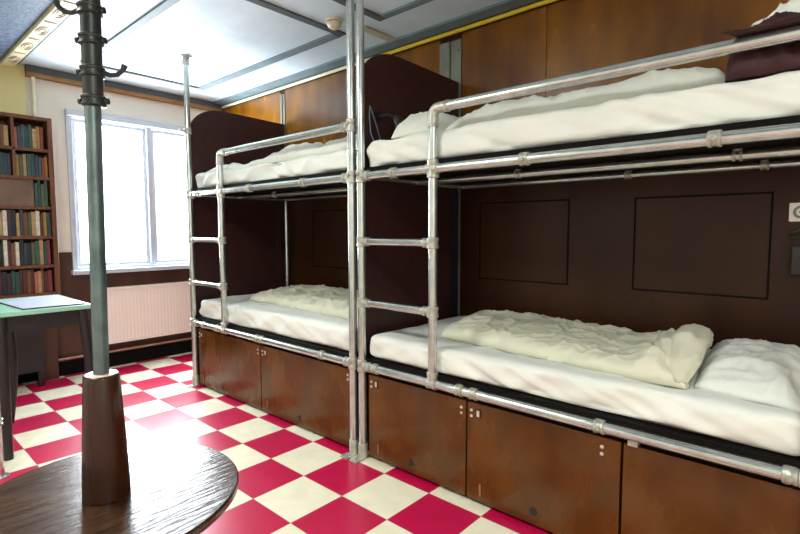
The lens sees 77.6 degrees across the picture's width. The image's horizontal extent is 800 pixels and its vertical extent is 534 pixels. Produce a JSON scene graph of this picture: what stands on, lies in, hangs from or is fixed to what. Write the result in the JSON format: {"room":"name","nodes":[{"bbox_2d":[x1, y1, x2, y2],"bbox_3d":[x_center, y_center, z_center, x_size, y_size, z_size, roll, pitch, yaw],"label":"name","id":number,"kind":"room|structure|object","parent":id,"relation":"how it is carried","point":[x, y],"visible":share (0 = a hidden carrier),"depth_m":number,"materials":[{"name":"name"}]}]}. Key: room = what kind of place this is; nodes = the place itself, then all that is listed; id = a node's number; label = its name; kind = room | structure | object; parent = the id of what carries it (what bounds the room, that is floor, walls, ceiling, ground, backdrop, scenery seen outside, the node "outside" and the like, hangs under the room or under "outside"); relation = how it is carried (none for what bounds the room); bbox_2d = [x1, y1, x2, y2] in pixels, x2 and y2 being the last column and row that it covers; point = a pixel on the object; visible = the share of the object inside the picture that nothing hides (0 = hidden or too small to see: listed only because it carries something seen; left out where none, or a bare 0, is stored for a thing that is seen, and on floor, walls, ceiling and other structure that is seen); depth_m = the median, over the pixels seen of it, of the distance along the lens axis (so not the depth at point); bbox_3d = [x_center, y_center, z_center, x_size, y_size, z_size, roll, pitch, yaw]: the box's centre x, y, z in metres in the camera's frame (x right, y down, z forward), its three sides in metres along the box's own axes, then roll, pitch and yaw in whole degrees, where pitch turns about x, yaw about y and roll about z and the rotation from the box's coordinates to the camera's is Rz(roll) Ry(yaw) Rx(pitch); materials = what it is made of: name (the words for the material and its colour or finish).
{"room":"dormitory","nodes":[
{"label":"dormitory","id":0,"kind":"room"},
{"bbox_2d":[25,77,205,251],"bbox_3d":[-3.395,-0.359,4.285,0.250,2.715,4.140,4,6,42],"label":"wall","id":1,"kind":"structure","parent":0,"point":[52,98],"depth_m":4.49,"materials":[{"name":"paint"}]},
{"bbox_2d":[0,64,26,114],"bbox_3d":[-3.934,-0.848,3.451,0.008,1.614,2.235,4,6,42],"label":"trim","id":2,"kind":"structure","parent":1,"relation":"attached to","point":[12,80],"depth_m":4.17,"materials":[{"name":"paint"}]},
{"bbox_2d":[0,0,53,59],"bbox_3d":[-1.426,-1.476,1.043,6.871,0.019,2.060,4,6,42],"label":"trim","id":3,"kind":"structure","parent":1,"relation":"attached to","point":[17,17],"depth_m":3.24,"materials":[{"name":"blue paint"}]},
{"bbox_2d":[30,77,36,116],"bbox_3d":[-3.141,-0.922,4.305,0.045,1.594,0.034,4,6,42],"label":"riser pipe","id":4,"kind":"object","parent":1,"relation":"attached to","point":[33,83],"visible":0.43,"depth_m":4.25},
{"bbox_2d":[0,0,78,67],"bbox_3d":[-0.706,-1.524,1.848,6.871,0.044,0.093,4,6,42],"label":"trim","id":5,"kind":"structure","parent":1,"relation":"attached to","point":[47,15],"depth_m":3.44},
{"bbox_2d":[18,15,70,63],"bbox_3d":[-0.647,-1.538,1.875,6.820,0.019,0.027,4,6,42],"label":"trim","id":6,"kind":"structure","parent":1,"relation":"attached to","point":[56,27],"depth_m":3.58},
{"bbox_2d":[18,340,191,383],"bbox_3d":[-3.309,0.945,4.238,0.036,0.119,4.040,4,6,42],"label":"baseboard","id":7,"kind":"structure","parent":1,"relation":"attached to","point":[120,358],"depth_m":4.91,"materials":[{"name":"wood"}]},
{"bbox_2d":[24,64,221,108],"bbox_3d":[-2.585,-1.734,4.872,0.050,0.059,1.775,4,6,42],"label":"trim","id":8,"kind":"structure","parent":1,"relation":"attached to","point":[31,68],"depth_m":4.77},
{"bbox_2d":[25,71,221,110],"bbox_3d":[-2.583,-1.687,4.874,0.055,0.034,1.775,4,6,42],"label":"trim","id":9,"kind":"structure","parent":1,"relation":"attached to","point":[27,73],"depth_m":4.77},
{"bbox_2d":[57,252,191,361],"bbox_3d":[-3.329,0.447,4.218,0.014,1.114,4.040,4,6,42],"label":"trim","id":10,"kind":"structure","parent":1,"relation":"attached to","point":[77,287],"depth_m":4.65,"materials":[{"name":"wood"}]},
{"bbox_2d":[58,337,191,360],"bbox_3d":[-2.760,0.806,4.819,0.072,0.022,2.150,4,6,42],"label":"pipe","id":11,"kind":"object","parent":1,"relation":"attached to","point":[189,338],"visible":0.56,"depth_m":4.92,"materials":[{"name":"orange metal"}]},
{"bbox_2d":[64,108,188,274],"bbox_3d":[-2.562,-0.709,5.016,0.190,1.487,1.385,4,6,42],"label":"window","id":12,"kind":"structure","parent":1,"relation":"in","point":[147,129],"depth_m":4.94,"materials":[{"name":"paint"}]},
{"bbox_2d":[107,281,190,343],"bbox_3d":[-2.435,0.437,5.139,0.096,0.536,1.132,4,6,42],"label":"radiator","id":13,"kind":"object","parent":1,"relation":"attached to","point":[135,312],"visible":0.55,"depth_m":4.98,"materials":[{"name":"metal"}]},
{"bbox_2d":[107,281,188,290],"bbox_3d":[-2.434,0.180,5.119,0.092,0.022,1.132,4,6,42],"label":"grille","id":14,"kind":"object","parent":13,"relation":"attached to","point":[185,283],"depth_m":4.99,"materials":[{"name":"metal"}]},
{"bbox_2d":[20,0,503,101],"bbox_3d":[-0.845,-1.596,1.844,7.280,0.100,4.240,4,6,42],"label":"ceiling","id":15,"kind":"structure","parent":0,"point":[222,38],"depth_m":3.62,"materials":[{"name":"paint"}]},
{"bbox_2d":[80,0,179,61],"bbox_3d":[-0.243,-1.552,2.011,6.399,0.014,0.055,4,6,42],"label":"trim","id":16,"kind":"structure","parent":15,"relation":"attached to","point":[165,4],"depth_m":3.34,"materials":[{"name":"paint"}]},
{"bbox_2d":[103,66,204,89],"bbox_3d":[-2.296,-1.734,4.537,0.035,0.014,1.070,4,6,42],"label":"trim","id":17,"kind":"structure","parent":15,"relation":"attached to","point":[105,67],"depth_m":4.54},
{"bbox_2d":[199,33,339,89],"bbox_3d":[-1.201,-1.713,4.233,2.005,0.014,0.075,4,6,42],"label":"trim","id":18,"kind":"structure","parent":15,"relation":"attached to","point":[327,38],"depth_m":4.06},
{"bbox_2d":[246,0,345,36],"bbox_3d":[-0.748,-1.637,3.186,0.060,0.014,1.029,4,6,42],"label":"trim","id":19,"kind":"structure","parent":15,"relation":"attached to","point":[265,4],"depth_m":3.25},
{"bbox_2d":[325,16,342,29],"bbox_3d":[-0.441,-1.624,3.335,0.116,0.061,0.116,4,6,42],"label":"smoke detector","id":20,"kind":"object","parent":15,"relation":"attached to","point":[333,23],"visible":1,"depth_m":3.30,"materials":[{"name":"beige plastic"}]},
{"bbox_2d":[332,0,384,21],"bbox_3d":[-0.459,-1.619,2.928,0.055,0.014,1.029,4,6,42],"label":"trim","id":21,"kind":"structure","parent":15,"relation":"attached to","point":[367,12],"depth_m":3.20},
{"bbox_2d":[364,25,395,41],"bbox_3d":[-0.156,-1.665,3.555,0.070,0.014,0.308,4,6,42],"label":"trim","id":22,"kind":"structure","parent":15,"relation":"attached to","point":[367,29],"depth_m":3.54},
{"bbox_2d":[381,0,433,18],"bbox_3d":[1.360,-1.551,1.961,3.940,0.014,0.055,4,6,42],"label":"trim","id":23,"kind":"structure","parent":15,"relation":"attached to","point":[414,4],"depth_m":3.13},
{"bbox_2d":[0,352,552,533],"bbox_3d":[-0.841,1.211,2.049,7.280,0.100,4.240,4,6,42],"label":"floor","id":24,"kind":"structure","parent":0,"point":[294,479],"depth_m":2.83,"materials":[{"name":"tile"}]},
{"bbox_2d":[0,409,9,479],"bbox_3d":[-2.126,0.723,2.619,0.080,0.794,0.080,4,6,42],"label":"steel post","id":25,"kind":"object","parent":24,"relation":"on","point":[3,474],"visible":1,"depth_m":2.63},
{"bbox_2d":[0,111,60,386],"bbox_3d":[-3.226,-0.107,4.049,0.220,2.244,0.705,4,6,42],"label":"bookcase","id":26,"kind":"object","parent":24,"relation":"on","point":[37,350],"visible":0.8,"depth_m":4.14,"materials":[{"name":"brown wood"}]},
{"bbox_2d":[0,210,7,235],"bbox_3d":[-3.202,-0.353,4.014,0.117,0.205,0.028,4,6,42],"label":"book","id":27,"kind":"object","parent":26,"relation":"on","point":[4,213],"visible":0.84,"depth_m":3.97,"materials":[{"name":"paper"}]},
{"bbox_2d":[0,240,7,265],"bbox_3d":[-3.206,-0.114,4.026,0.126,0.210,0.026,4,6,42],"label":"book","id":28,"kind":"object","parent":26,"relation":"on","point":[5,250],"visible":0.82,"depth_m":3.98,"materials":[{"name":"paper"}]},
{"bbox_2d":[1,271,7,295],"bbox_3d":[-3.218,0.132,4.031,0.123,0.191,0.030,4,6,42],"label":"book","id":29,"kind":"object","parent":26,"relation":"on","point":[3,273],"visible":0.85,"depth_m":3.99,"materials":[{"name":"paper"}]},
{"bbox_2d":[3,125,8,145],"bbox_3d":[-3.180,-1.049,3.995,0.127,0.162,0.028,4,6,42],"label":"book","id":30,"kind":"object","parent":26,"relation":"on","point":[5,127],"visible":0.63,"depth_m":3.95,"materials":[{"name":"paper"}]},
{"bbox_2d":[4,209,11,235],"bbox_3d":[-3.186,-0.360,4.039,0.134,0.214,0.027,4,6,42],"label":"book","id":31,"kind":"object","parent":26,"relation":"on","point":[9,222],"visible":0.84,"depth_m":3.99,"materials":[{"name":"paper"}]},
{"bbox_2d":[6,273,11,294],"bbox_3d":[-3.203,0.137,4.059,0.127,0.176,0.027,4,6,42],"label":"book","id":32,"kind":"object","parent":26,"relation":"on","point":[9,288],"visible":0.71,"depth_m":4.01,"materials":[{"name":"paper"}]},
{"bbox_2d":[8,270,15,294],"bbox_3d":[-3.178,0.127,4.070,0.119,0.195,0.022,4,6,42],"label":"book","id":33,"kind":"object","parent":26,"relation":"on","point":[9,271],"visible":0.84,"depth_m":4.03,"materials":[{"name":"paper"}]},
{"bbox_2d":[10,243,15,265],"bbox_3d":[-3.174,-0.104,4.065,0.114,0.184,0.028,4,6,42],"label":"book","id":34,"kind":"object","parent":26,"relation":"on","point":[12,245],"visible":0.71,"depth_m":4.03,"materials":[{"name":"paper"}]},
{"bbox_2d":[11,209,15,235],"bbox_3d":[-3.170,-0.361,4.062,0.123,0.213,0.026,4,6,42],"label":"book","id":35,"kind":"object","parent":26,"relation":"on","point":[13,219],"visible":0.71,"depth_m":4.02,"materials":[{"name":"paper"}]},
{"bbox_2d":[12,242,19,265],"bbox_3d":[-3.158,-0.109,4.087,0.126,0.191,0.025,4,6,42],"label":"book","id":36,"kind":"object","parent":26,"relation":"on","point":[17,255],"visible":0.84,"depth_m":4.04,"materials":[{"name":"paper"}]},
{"bbox_2d":[14,271,19,294],"bbox_3d":[-3.167,0.130,4.098,0.136,0.184,0.029,4,6,42],"label":"book","id":37,"kind":"object","parent":26,"relation":"on","point":[17,279],"visible":0.71,"depth_m":4.05,"materials":[{"name":"paper"}]},
{"bbox_2d":[15,213,19,235],"bbox_3d":[-3.145,-0.348,4.075,0.117,0.185,0.022,4,6,42],"label":"book","id":38,"kind":"object","parent":26,"relation":"on","point":[16,214],"visible":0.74,"depth_m":4.04,"materials":[{"name":"paper"}]},
{"bbox_2d":[16,209,23,235],"bbox_3d":[-3.130,-0.364,4.094,0.128,0.214,0.024,4,6,42],"label":"book","id":39,"kind":"object","parent":26,"relation":"on","point":[19,211],"visible":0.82,"depth_m":4.05,"materials":[{"name":"paper"}]},
{"bbox_2d":[16,239,24,265],"bbox_3d":[-3.132,-0.121,4.100,0.112,0.212,0.028,4,6,42],"label":"book","id":40,"kind":"object","parent":26,"relation":"on","point":[21,248],"visible":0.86,"depth_m":4.06,"materials":[{"name":"paper"}]},
{"bbox_2d":[18,155,23,175],"bbox_3d":[-3.115,-0.828,4.071,0.110,0.168,0.025,4,6,42],"label":"book","id":41,"kind":"object","parent":26,"relation":"on","point":[20,158],"visible":0.59,"depth_m":4.03,"materials":[{"name":"paper"}]},
{"bbox_2d":[19,124,24,146],"bbox_3d":[-3.108,-1.065,4.075,0.131,0.182,0.021,4,6,42],"label":"book","id":42,"kind":"object","parent":26,"relation":"on","point":[20,125],"visible":0.5,"depth_m":4.03,"materials":[{"name":"paper"}]},
{"bbox_2d":[22,269,27,293],"bbox_3d":[-3.136,0.119,4.136,0.138,0.201,0.029,4,6,42],"label":"book","id":43,"kind":"object","parent":26,"relation":"on","point":[24,271],"visible":0.64,"depth_m":4.09,"materials":[{"name":"paper"}]},
{"bbox_2d":[23,213,27,235],"bbox_3d":[-3.119,-0.354,4.122,0.129,0.190,0.029,4,6,42],"label":"book","id":44,"kind":"object","parent":26,"relation":"on","point":[25,219],"visible":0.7,"depth_m":4.08,"materials":[{"name":"paper"}]},
{"bbox_2d":[24,126,28,147],"bbox_3d":[-3.098,-1.062,4.099,0.136,0.173,0.025,4,6,42],"label":"book","id":45,"kind":"object","parent":26,"relation":"on","point":[25,127],"visible":0.48,"depth_m":4.05,"materials":[{"name":"paper"}]},
{"bbox_2d":[26,154,30,175],"bbox_3d":[-3.086,-0.837,4.111,0.130,0.180,0.024,4,6,42],"label":"book","id":46,"kind":"object","parent":26,"relation":"on","point":[28,166],"visible":0.51,"depth_m":4.07,"materials":[{"name":"paper"}]},
{"bbox_2d":[26,243,31,264],"bbox_3d":[-3.109,-0.108,4.147,0.120,0.181,0.029,4,6,42],"label":"book","id":47,"kind":"object","parent":26,"relation":"on","point":[28,245],"visible":0.71,"depth_m":4.11,"materials":[{"name":"paper"}]},
{"bbox_2d":[26,269,31,293],"bbox_3d":[-3.111,0.121,4.152,0.125,0.195,0.024,4,6,42],"label":"book","id":48,"kind":"object","parent":26,"relation":"on","point":[28,271],"visible":0.64,"depth_m":4.11,"materials":[{"name":"paper"}]},
{"bbox_2d":[27,212,31,235],"bbox_3d":[-3.097,-0.356,4.137,0.131,0.192,0.019,4,6,42],"label":"book","id":49,"kind":"object","parent":26,"relation":"on","point":[28,213],"visible":0.66,"depth_m":4.09,"materials":[{"name":"paper"}]},
{"bbox_2d":[27,268,34,292],"bbox_3d":[-3.097,0.114,4.171,0.116,0.205,0.021,4,6,42],"label":"book","id":50,"kind":"object","parent":26,"relation":"on","point":[30,269],"visible":0.51,"depth_m":4.13,"materials":[{"name":"paper"}]},
{"bbox_2d":[27,242,35,264],"bbox_3d":[-3.085,-0.112,4.164,0.118,0.186,0.025,4,6,42],"label":"book","id":51,"kind":"object","parent":26,"relation":"on","point":[33,259],"visible":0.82,"depth_m":4.12,"materials":[{"name":"paper"}]},
{"bbox_2d":[30,154,34,176],"bbox_3d":[-3.076,-0.842,4.140,0.136,0.186,0.029,4,6,42],"label":"book","id":52,"kind":"object","parent":26,"relation":"on","point":[32,163],"visible":0.48,"depth_m":4.09,"materials":[{"name":"paper"}]},
{"bbox_2d":[30,212,35,235],"bbox_3d":[-3.078,-0.358,4.154,0.129,0.194,0.029,4,6,42],"label":"book","id":53,"kind":"object","parent":26,"relation":"on","point":[33,222],"visible":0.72,"depth_m":4.11,"materials":[{"name":"paper"}]},
{"bbox_2d":[31,129,36,148],"bbox_3d":[-3.054,-1.058,4.128,0.125,0.160,0.027,4,6,42],"label":"book","id":54,"kind":"object","parent":26,"relation":"on","point":[33,131],"visible":0.59,"depth_m":4.08,"materials":[{"name":"paper"}]},
{"bbox_2d":[31,241,39,264],"bbox_3d":[-3.066,-0.120,4.184,0.117,0.198,0.028,4,6,42],"label":"book","id":55,"kind":"object","parent":26,"relation":"on","point":[37,255],"visible":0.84,"depth_m":4.14,"materials":[{"name":"paper"}]},
{"bbox_2d":[33,183,37,205],"bbox_3d":[-3.057,-0.602,4.159,0.120,0.192,0.019,4,6,42],"label":"book","id":56,"kind":"object","parent":26,"relation":"on","point":[34,184],"visible":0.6,"depth_m":4.12,"materials":[{"name":"paper"}]},
{"bbox_2d":[31,211,40,235],"bbox_3d":[-3.061,-0.365,4.181,0.124,0.204,0.030,4,6,42],"label":"book","id":57,"kind":"object","parent":26,"relation":"on","point":[37,217],"visible":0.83,"depth_m":4.14,"materials":[{"name":"paper"}]},
{"bbox_2d":[32,127,39,148],"bbox_3d":[-3.043,-1.071,4.156,0.127,0.181,0.026,4,6,42],"label":"book","id":58,"kind":"object","parent":26,"relation":"on","point":[36,128],"visible":0.6,"depth_m":4.11,"materials":[{"name":"fabric"}]},
{"bbox_2d":[33,180,40,205],"bbox_3d":[-3.051,-0.615,4.181,0.140,0.215,0.019,4,6,42],"label":"book","id":59,"kind":"object","parent":26,"relation":"on","point":[37,181],"visible":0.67,"depth_m":4.13,"materials":[{"name":"paper"}]},
{"bbox_2d":[34,270,41,292],"bbox_3d":[-3.059,0.123,4.202,0.118,0.184,0.025,4,6,42],"label":"book","id":60,"kind":"object","parent":26,"relation":"on","point":[37,271],"visible":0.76,"depth_m":4.16,"materials":[{"name":"paper"}]},
{"bbox_2d":[35,239,43,264],"bbox_3d":[-3.057,-0.130,4.215,0.138,0.214,0.029,4,6,42],"label":"book","id":61,"kind":"object","parent":26,"relation":"on","point":[41,251],"visible":0.7,"depth_m":4.17,"materials":[{"name":"paper"}]},
{"bbox_2d":[40,184,44,206],"bbox_3d":[-3.025,-0.601,4.189,0.113,0.185,0.024,4,6,42],"label":"book","id":62,"kind":"object","parent":26,"relation":"on","point":[41,185],"visible":0.56,"depth_m":4.15,"materials":[{"name":"paper"}]},
{"bbox_2d":[39,212,46,235],"bbox_3d":[-3.030,-0.363,4.218,0.130,0.195,0.025,4,6,42],"label":"book","id":63,"kind":"object","parent":26,"relation":"on","point":[43,213],"visible":0.63,"depth_m":4.17,"materials":[{"name":"paper"}]},
{"bbox_2d":[40,181,47,206],"bbox_3d":[-3.007,-0.617,4.204,0.115,0.214,0.021,4,6,42],"label":"book","id":64,"kind":"object","parent":26,"relation":"on","point":[41,182],"visible":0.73,"depth_m":4.17,"materials":[{"name":"paper"}]},
{"bbox_2d":[43,240,50,263],"bbox_3d":[-3.013,-0.127,4.241,0.123,0.204,0.022,4,6,42],"label":"book","id":65,"kind":"object","parent":26,"relation":"on","point":[47,241],"visible":0.64,"depth_m":4.20,"materials":[{"name":"paper"}]},
{"bbox_2d":[44,270,52,291],"bbox_3d":[-3.015,0.117,4.264,0.115,0.185,0.030,4,6,42],"label":"book","id":66,"kind":"object","parent":26,"relation":"on","point":[49,272],"visible":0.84,"depth_m":4.22,"materials":[{"name":"paper"}]},
{"bbox_2d":[46,212,50,235],"bbox_3d":[-3.011,-0.365,4.237,0.138,0.195,0.025,4,6,42],"label":"book","id":67,"kind":"object","parent":26,"relation":"on","point":[47,213],"visible":0.51,"depth_m":4.19,"materials":[{"name":"paper"}]},
{"bbox_2d":[0,294,92,460],"bbox_3d":[-2.451,0.661,3.107,0.740,0.852,0.771,4,6,42],"label":"desk","id":68,"kind":"object","parent":24,"relation":"on","point":[12,320],"visible":0.76,"depth_m":2.93,"materials":[{"name":"wood"}]},
{"bbox_2d":[0,295,85,309],"bbox_3d":[-2.328,0.224,3.196,0.645,0.007,0.355,4,6,42],"label":"desk pad","id":69,"kind":"object","parent":68,"relation":"on","point":[49,301],"visible":1,"depth_m":3.14,"materials":[{"name":"paper"}]},
{"bbox_2d":[53,0,127,374],"bbox_3d":[-0.889,-0.157,1.464,0.198,2.714,0.196,4,6,42],"label":"pole","id":70,"kind":"object","parent":24,"relation":"on","point":[91,40],"visible":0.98,"depth_m":1.44,"materials":[{"name":"metal"}]},
{"bbox_2d":[0,369,238,533],"bbox_3d":[-0.900,0.534,1.514,0.770,0.429,0.770,4,6,42],"label":"round table","id":71,"kind":"object","parent":70,"relation":"attached to","point":[114,486],"visible":0.95,"depth_m":1.48,"materials":[{"name":"brown wood"}]},
{"bbox_2d":[198,328,263,410],"bbox_3d":[-1.056,0.752,4.210,0.927,0.498,0.891,4,6,42],"label":"locker","id":72,"kind":"object","parent":24,"relation":"on","point":[230,365],"visible":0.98,"depth_m":3.84,"materials":[{"name":"wood"}]},
{"bbox_2d":[191,110,284,382],"bbox_3d":[-1.433,-0.197,4.539,0.020,2.344,0.937,4,6,42],"label":"end panel","id":73,"kind":"object","parent":24,"relation":"on","point":[254,229],"visible":0.57,"depth_m":4.47,"materials":[{"name":"wood"}]},
{"bbox_2d":[179,0,358,459],"bbox_3d":[-0.723,-0.328,3.805,2.047,2.714,1.037,4,6,42],"label":"bunk bed","id":74,"kind":"object","parent":24,"relation":"on","point":[343,182],"visible":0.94,"depth_m":3.45,"materials":[{"name":"metal"}]},
{"bbox_2d":[195,150,356,187],"bbox_3d":[-0.686,-0.688,3.794,1.895,0.128,0.917,4,6,42],"label":"mattress","id":75,"kind":"object","parent":74,"relation":"on","point":[335,161],"visible":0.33,"depth_m":3.30,"materials":[{"name":"fabric"}]},
{"bbox_2d":[206,134,356,172],"bbox_3d":[-0.669,-0.823,3.783,1.880,0.152,0.820,4,6,42],"label":"duvet","id":76,"kind":"object","parent":75,"relation":"on","point":[293,151],"visible":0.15,"depth_m":3.28,"materials":[{"name":"fabric"}]},
{"bbox_2d":[199,294,357,350],"bbox_3d":[-0.683,0.363,3.871,1.895,0.157,0.916,4,6,42],"label":"mattress","id":77,"kind":"object","parent":74,"relation":"on","point":[317,328],"visible":0.51,"depth_m":3.44,"materials":[{"name":"fabric"}]},
{"bbox_2d":[249,284,357,321],"bbox_3d":[-0.555,0.237,3.840,1.698,0.108,0.732,4,6,42],"label":"duvet","id":78,"kind":"object","parent":77,"relation":"on","point":[322,299],"visible":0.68,"depth_m":3.73,"materials":[{"name":"fabric"}]},
{"bbox_2d":[261,344,358,446],"bbox_3d":[-0.351,0.797,3.582,0.947,0.498,0.891,4,6,42],"label":"locker","id":79,"kind":"object","parent":24,"relation":"on","point":[311,393],"visible":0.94,"depth_m":3.21,"materials":[{"name":"wood"}]},
{"bbox_2d":[364,54,457,450],"bbox_3d":[0.089,-0.101,3.184,0.018,2.344,0.937,4,6,42],"label":"end panel","id":80,"kind":"object","parent":24,"relation":"on","point":[394,85],"visible":0.52,"depth_m":3.05,"materials":[{"name":"wood"}]},
{"bbox_2d":[369,106,403,140],"bbox_3d":[-0.065,-0.810,2.855,0.224,0.211,0.090,0,4,0],"label":"reading lamp","id":81,"kind":"object","parent":80,"relation":"attached to","point":[378,116],"visible":0.81,"depth_m":2.83,"materials":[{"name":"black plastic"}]},
{"bbox_2d":[369,373,469,496],"bbox_3d":[0.360,0.842,2.949,0.665,0.498,0.891,4,6,42],"label":"locker","id":82,"kind":"object","parent":24,"relation":"on","point":[421,431],"visible":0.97,"depth_m":2.59,"materials":[{"name":"wood"}]},
{"bbox_2d":[467,399,624,533],"bbox_3d":[0.878,0.875,2.488,0.706,0.498,0.891,4,6,42],"label":"locker","id":83,"kind":"object","parent":24,"relation":"on","point":[555,477],"visible":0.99,"depth_m":2.13,"materials":[{"name":"wood"}]},
{"bbox_2d":[349,0,799,487],"bbox_3d":[0.811,-0.231,2.440,2.044,2.714,1.037,4,6,42],"label":"bunk bed","id":84,"kind":"object","parent":24,"relation":"on","point":[763,140],"depth_m":2.15,"materials":[{"name":"metal"}]},
{"bbox_2d":[451,190,458,316],"bbox_3d":[0.401,-0.049,3.483,0.052,0.960,0.077,4,6,42],"label":"steel angle","id":85,"kind":"object","parent":84,"relation":"attached to","point":[454,194],"visible":0.96,"depth_m":3.45,"materials":[{"name":"metal"}]},
{"bbox_2d":[366,70,799,166],"bbox_3d":[0.831,-0.605,2.443,1.950,0.153,0.917,4,6,42],"label":"mattress","id":86,"kind":"object","parent":84,"relation":"on","point":[777,95],"visible":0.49,"depth_m":1.87,"materials":[{"name":"fabric"}]},
{"bbox_2d":[391,111,460,139],"bbox_3d":[0.209,-0.777,2.770,0.391,0.154,0.484,4,6,42],"label":"pillow","id":87,"kind":"object","parent":86,"relation":"on","point":[414,123],"visible":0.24,"depth_m":2.61,"materials":[{"name":"fabric"}]},
{"bbox_2d":[446,67,725,129],"bbox_3d":[0.926,-0.751,2.405,1.260,0.154,0.797,4,6,42],"label":"duvet","id":88,"kind":"object","parent":86,"relation":"on","point":[652,81],"visible":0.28,"depth_m":2.02,"materials":[{"name":"fabric"}]},
{"bbox_2d":[725,41,799,82],"bbox_3d":[1.334,-0.722,1.742,0.294,0.191,0.516,4,6,42],"label":"blanket","id":89,"kind":"object","parent":86,"relation":"on","point":[768,61],"visible":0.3,"depth_m":1.58,"materials":[{"name":"red fabric"}]},
{"bbox_2d":[370,316,799,455],"bbox_3d":[0.836,0.470,2.518,1.940,0.137,0.917,4,6,42],"label":"mattress","id":90,"kind":"object","parent":84,"relation":"on","point":[696,410],"visible":0.51,"depth_m":1.97,"materials":[{"name":"fabric"}]},
{"bbox_2d":[441,310,713,388],"bbox_3d":[0.812,0.307,2.593,1.454,0.186,0.813,4,6,42],"label":"duvet","id":91,"kind":"object","parent":90,"relation":"on","point":[670,357],"visible":1,"depth_m":2.27,"materials":[{"name":"fabric"}]},
{"bbox_2d":[694,338,799,412],"bbox_3d":[1.430,0.377,2.005,0.400,0.131,0.830,3,5,40],"label":"pillow","id":92,"kind":"object","parent":90,"relation":"on","point":[759,371],"visible":1,"depth_m":1.82,"materials":[{"name":"fabric"}]},
{"bbox_2d":[720,11,799,37],"bbox_3d":[1.178,-0.751,1.535,0.300,0.061,0.229,4,6,42],"label":"jacket","id":93,"kind":"object","parent":84,"relation":"on","point":[784,19],"visible":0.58,"depth_m":1.49,"materials":[{"name":"red fabric"}]},
{"bbox_2d":[751,0,799,26],"bbox_3d":[1.209,-0.787,1.534,0.190,0.080,0.180,4,6,42],"label":"towel","id":94,"kind":"object","parent":93,"relation":"on","point":[793,5],"visible":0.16,"depth_m":1.49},
{"bbox_2d":[621,439,799,533],"bbox_3d":[1.351,0.904,2.072,0.540,0.498,0.883,4,6,42],"label":"locker","id":95,"kind":"object","parent":24,"relation":"on","point":[664,491],"visible":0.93,"depth_m":1.75,"materials":[{"name":"wood"}]},
{"bbox_2d":[222,0,799,348],"bbox_3d":[0.610,-0.303,3.421,6.880,2.715,0.100,4,6,42],"label":"wall","id":96,"kind":"structure","parent":0,"point":[702,244],"depth_m":2.79,"materials":[{"name":"wood"}]},
{"bbox_2d":[223,92,280,122],"bbox_3d":[-1.569,-1.216,5.229,1.100,1.030,0.008,4,6,42],"label":"wall panel","id":97,"kind":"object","parent":96,"relation":"attached to","point":[267,108],"depth_m":5.04,"materials":[{"name":"wood"}]},
{"bbox_2d":[280,94,285,146],"bbox_3d":[-1.133,-0.584,4.872,0.065,2.170,0.014,4,6,42],"label":"trim","id":98,"kind":"structure","parent":96,"relation":"attached to","point":[282,96],"depth_m":4.80,"materials":[{"name":"metal"}]},
{"bbox_2d":[222,54,378,108],"bbox_3d":[-1.071,-1.717,4.722,2.450,0.028,0.028,4,6,42],"label":"trim","id":99,"kind":"structure","parent":96,"relation":"attached to","point":[366,59],"depth_m":4.66,"materials":[{"name":"paint"}]},
{"bbox_2d":[312,209,357,269],"bbox_3d":[-0.551,-0.246,4.394,0.700,0.515,0.003,4,6,42],"label":"trim","id":100,"kind":"structure","parent":96,"relation":"attached to","point":[344,209],"depth_m":4.54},
{"bbox_2d":[285,41,440,196],"bbox_3d":[-0.405,-1.142,4.194,1.859,1.030,0.008,4,6,42],"label":"wall panel","id":101,"kind":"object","parent":96,"relation":"attached to","point":[320,103],"depth_m":4.39,"materials":[{"name":"wood"}]},
{"bbox_2d":[214,0,539,104],"bbox_3d":[0.547,-1.639,3.209,6.820,0.018,0.110,4,6,42],"label":"trim","id":102,"kind":"structure","parent":96,"relation":"attached to","point":[506,5],"depth_m":3.69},
{"bbox_2d":[440,39,461,315],"bbox_3d":[0.353,-0.489,3.549,0.180,2.170,0.014,4,6,42],"label":"trim","id":103,"kind":"structure","parent":96,"relation":"attached to","point":[455,46],"depth_m":3.48,"materials":[{"name":"metal"}]},
{"bbox_2d":[381,0,557,54],"bbox_3d":[1.485,-1.555,2.447,4.399,0.028,0.028,4,6,42],"label":"trim","id":104,"kind":"structure","parent":96,"relation":"attached to","point":[543,2],"depth_m":3.32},
{"bbox_2d":[462,6,547,183],"bbox_3d":[0.661,-1.074,3.245,0.615,1.030,0.008,4,6,42],"label":"wall panel","id":105,"kind":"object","parent":96,"relation":"attached to","point":[510,52],"depth_m":3.20,"materials":[{"name":"wood"}]},
{"bbox_2d":[479,199,569,284],"bbox_3d":[0.782,-0.164,3.208,0.632,0.519,0.003,4,6,42],"label":"trim","id":106,"kind":"structure","parent":96,"relation":"attached to","point":[568,200],"depth_m":3.16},
{"bbox_2d":[546,0,799,177],"bbox_3d":[1.475,-1.023,2.520,1.560,1.030,0.008,4,6,42],"label":"wall panel","id":107,"kind":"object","parent":96,"relation":"attached to","point":[583,35],"depth_m":2.69,"materials":[{"name":"wood"}]},
{"bbox_2d":[632,192,773,299],"bbox_3d":[1.521,-0.113,2.550,0.615,0.511,0.003,4,6,42],"label":"trim","id":108,"kind":"structure","parent":96,"relation":"attached to","point":[771,193],"depth_m":2.49,"materials":[{"name":"wood"}]},
{"bbox_2d":[788,229,799,275],"bbox_3d":[1.819,-0.074,2.254,0.104,0.225,0.049,4,6,42],"label":"wall holder","id":109,"kind":"object","parent":96,"relation":"attached to","point":[795,250],"visible":1,"depth_m":2.25,"materials":[{"name":"black plastic"}]},
{"bbox_2d":[789,203,799,221],"bbox_3d":[1.818,-0.250,2.260,0.080,0.085,0.022,4,6,42],"label":"wall socket","id":110,"kind":"object","parent":96,"relation":"attached to","point":[794,208],"visible":1,"depth_m":2.27,"materials":[{"name":"white plastic"}]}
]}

